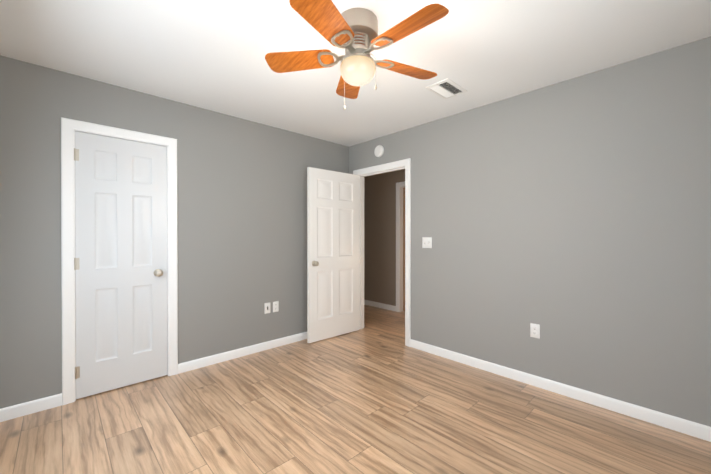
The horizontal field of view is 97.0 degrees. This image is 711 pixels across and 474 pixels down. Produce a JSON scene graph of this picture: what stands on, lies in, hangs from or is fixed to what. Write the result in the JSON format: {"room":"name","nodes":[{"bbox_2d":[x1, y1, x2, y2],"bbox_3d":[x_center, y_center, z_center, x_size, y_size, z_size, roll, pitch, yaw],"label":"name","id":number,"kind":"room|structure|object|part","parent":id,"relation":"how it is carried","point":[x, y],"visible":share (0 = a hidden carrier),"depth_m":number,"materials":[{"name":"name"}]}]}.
{"room":"empty bedroom","nodes":[
{"label":"empty bedroom","id":0,"kind":"room"},
{"bbox_2d":[0,55,348,408],"bbox_3d":[-1.389,0.006,3.114,3.470,2.445,0.120,0,0,-43],"label":"wall","id":1,"kind":"structure","parent":0,"point":[242,220],"depth_m":2.89,"materials":[{"name":"grey paint"}]},
{"bbox_2d":[0,393,61,421],"bbox_3d":[-2.323,1.190,2.143,0.473,0.085,0.014,0,0,-43],"label":"baseboard","id":2,"kind":"structure","parent":1,"relation":"attached to","point":[15,411],"depth_m":2.19,"materials":[{"name":"white wood"}]},
{"bbox_2d":[61,117,177,404],"bbox_3d":[-1.921,0.205,2.611,0.650,2.050,0.120,0,0,-43],"label":"door frame","id":3,"kind":"structure","parent":1,"relation":"attached to","point":[167,244],"depth_m":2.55,"materials":[{"name":"white wood"}]},
{"bbox_2d":[74,131,167,398],"bbox_3d":[-1.898,0.213,2.581,0.612,2.015,0.174,0,0,-43],"label":"closet door","id":4,"kind":"structure","parent":1,"relation":"in","point":[120,263],"depth_m":2.54,"materials":[{"name":"white painted wood"},{"name":"satin nickel"}]},
{"bbox_2d":[178,332,306,373],"bbox_3d":[-0.832,1.184,3.536,2.088,0.085,0.040,0,0,-43],"label":"baseboard","id":5,"kind":"structure","parent":1,"relation":"attached to","point":[225,356],"depth_m":3.20,"materials":[{"name":"white wood"}]},
{"bbox_2d":[264,303,269,313],"bbox_3d":[-0.961,0.777,3.435,0.070,0.115,0.007,0,0,-43],"label":"outlet plate","id":6,"kind":"object","parent":1,"relation":"attached to","point":[267,307],"visible":1,"depth_m":3.43,"materials":[{"name":"white plastic"}]},
{"bbox_2d":[273,301,278,311],"bbox_3d":[-0.888,0.776,3.504,0.070,0.115,0.008,0,0,-43],"label":"electrical outlet plate","id":7,"kind":"object","parent":1,"relation":"attached to","point":[276,306],"visible":1,"depth_m":3.50,"materials":[{"name":"white plastic"}]},
{"bbox_2d":[0,304,710,473],"bbox_3d":[-0.471,1.278,3.080,4.750,0.100,6.640,0,0,-43],"label":"floor","id":8,"kind":"structure","parent":0,"point":[375,395],"depth_m":2.06,"materials":[{"name":"brown wood"}]},
{"bbox_2d":[0,0,710,146],"bbox_3d":[-0.471,-1.267,3.068,4.750,0.100,6.640,0,0,-43],"label":"ceiling","id":9,"kind":"structure","parent":0,"point":[207,54],"depth_m":2.02,"materials":[{"name":"paint"}]},
{"bbox_2d":[265,0,448,109],"bbox_3d":[0.039,-0.977,1.742,1.040,0.468,1.001,0,0,-43],"label":"fan","id":10,"kind":"object","parent":9,"relation":"hanging from","point":[353,32],"visible":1,"depth_m":1.68,"materials":[{"name":"brown wood"}]},
{"bbox_3d":[0.013,-0.918,1.765,0.200,0.115,0.200,0,0,-43],"label":"globe","id":11,"kind":"part","parent":10,"relation":"part of","materials":[{"name":"white glass"}]},
{"bbox_2d":[425,78,467,98],"bbox_3d":[0.748,-1.210,2.587,0.310,0.009,0.210,0,0,-43],"label":"ceiling vent","id":12,"kind":"object","parent":9,"relation":"in","point":[447,88],"visible":1,"depth_m":2.57,"materials":[{"name":"white plastic"}]},
{"bbox_2d":[364,169,404,305],"bbox_3d":[1.211,-0.002,4.665,0.120,2.445,6.640,0,0,-43],"label":"wall","id":13,"kind":"structure","parent":0,"point":[379,238],"depth_m":5.40,"materials":[{"name":"paint"}]},
{"bbox_2d":[364,300,395,310],"bbox_3d":[-0.186,1.172,6.050,0.014,0.085,2.475,0,0,-43],"label":"baseboard","id":14,"kind":"structure","parent":13,"relation":"attached to","point":[371,303],"depth_m":5.39,"materials":[{"name":"white wood"}]},
{"bbox_2d":[396,181,404,311],"bbox_3d":[1.029,0.168,4.845,0.138,2.105,0.940,0,0,-43],"label":"door frame","id":15,"kind":"structure","parent":13,"relation":"attached to","point":[399,185],"depth_m":5.11,"materials":[{"name":"white wood"}]},
{"bbox_2d":[403,188,404,310],"bbox_3d":[1.064,0.202,4.878,0.174,2.015,0.785,0,0,-43],"label":"hall door","id":16,"kind":"structure","parent":13,"relation":"in","point":[403,249],"depth_m":5.14,"materials":[{"name":"beige wood"}]},
{"bbox_2d":[349,36,710,426],"bbox_3d":[0.368,0.002,3.868,0.120,2.445,6.640,0,0,-43],"label":"wall","id":17,"kind":"structure","parent":0,"point":[571,217],"depth_m":2.37,"materials":[{"name":"grey paint"}]},
{"bbox_2d":[307,167,358,342],"bbox_3d":[-0.249,0.207,3.862,0.782,2.015,0.174,0,0,-41],"label":"entry door","id":18,"kind":"structure","parent":17,"relation":"in","point":[332,253],"depth_m":3.81,"materials":[{"name":"white painted wood"},{"name":"satin nickel"}]},
{"bbox_2d":[374,145,383,156],"bbox_3d":[0.282,-1.050,3.844,0.031,0.144,0.144,0,0,-43],"label":"smoke detector","id":19,"kind":"object","parent":17,"relation":"attached to","point":[379,151],"visible":0.98,"depth_m":3.82,"materials":[{"name":"white plastic"}]},
{"bbox_2d":[353,158,410,346],"bbox_3d":[0.341,0.172,3.897,0.156,2.105,0.930,0,0,-43],"label":"door frame","id":20,"kind":"structure","parent":17,"relation":"attached to","point":[406,163],"depth_m":3.62,"materials":[{"name":"white wood"}]},
{"bbox_2d":[422,237,431,247],"bbox_3d":[0.758,0.061,3.353,0.022,0.115,0.116,0,0,-43],"label":"switch plate","id":21,"kind":"object","parent":17,"relation":"attached to","point":[426,242],"visible":1,"depth_m":3.36,"materials":[{"name":"white plastic"}]},
{"bbox_2d":[530,323,539,338],"bbox_3d":[1.483,0.775,2.600,0.008,0.114,0.070,0,0,-43],"label":"electrical outlet plate","id":22,"kind":"object","parent":17,"relation":"attached to","point":[534,330],"visible":1,"depth_m":2.60,"materials":[{"name":"white plastic"}]},
{"bbox_2d":[410,339,710,441],"bbox_3d":[1.551,1.188,2.525,0.014,0.085,2.735,0,0,-43],"label":"baseboard","id":23,"kind":"structure","parent":17,"relation":"attached to","point":[690,428],"depth_m":2.36,"materials":[{"name":"white wood"}]}
]}

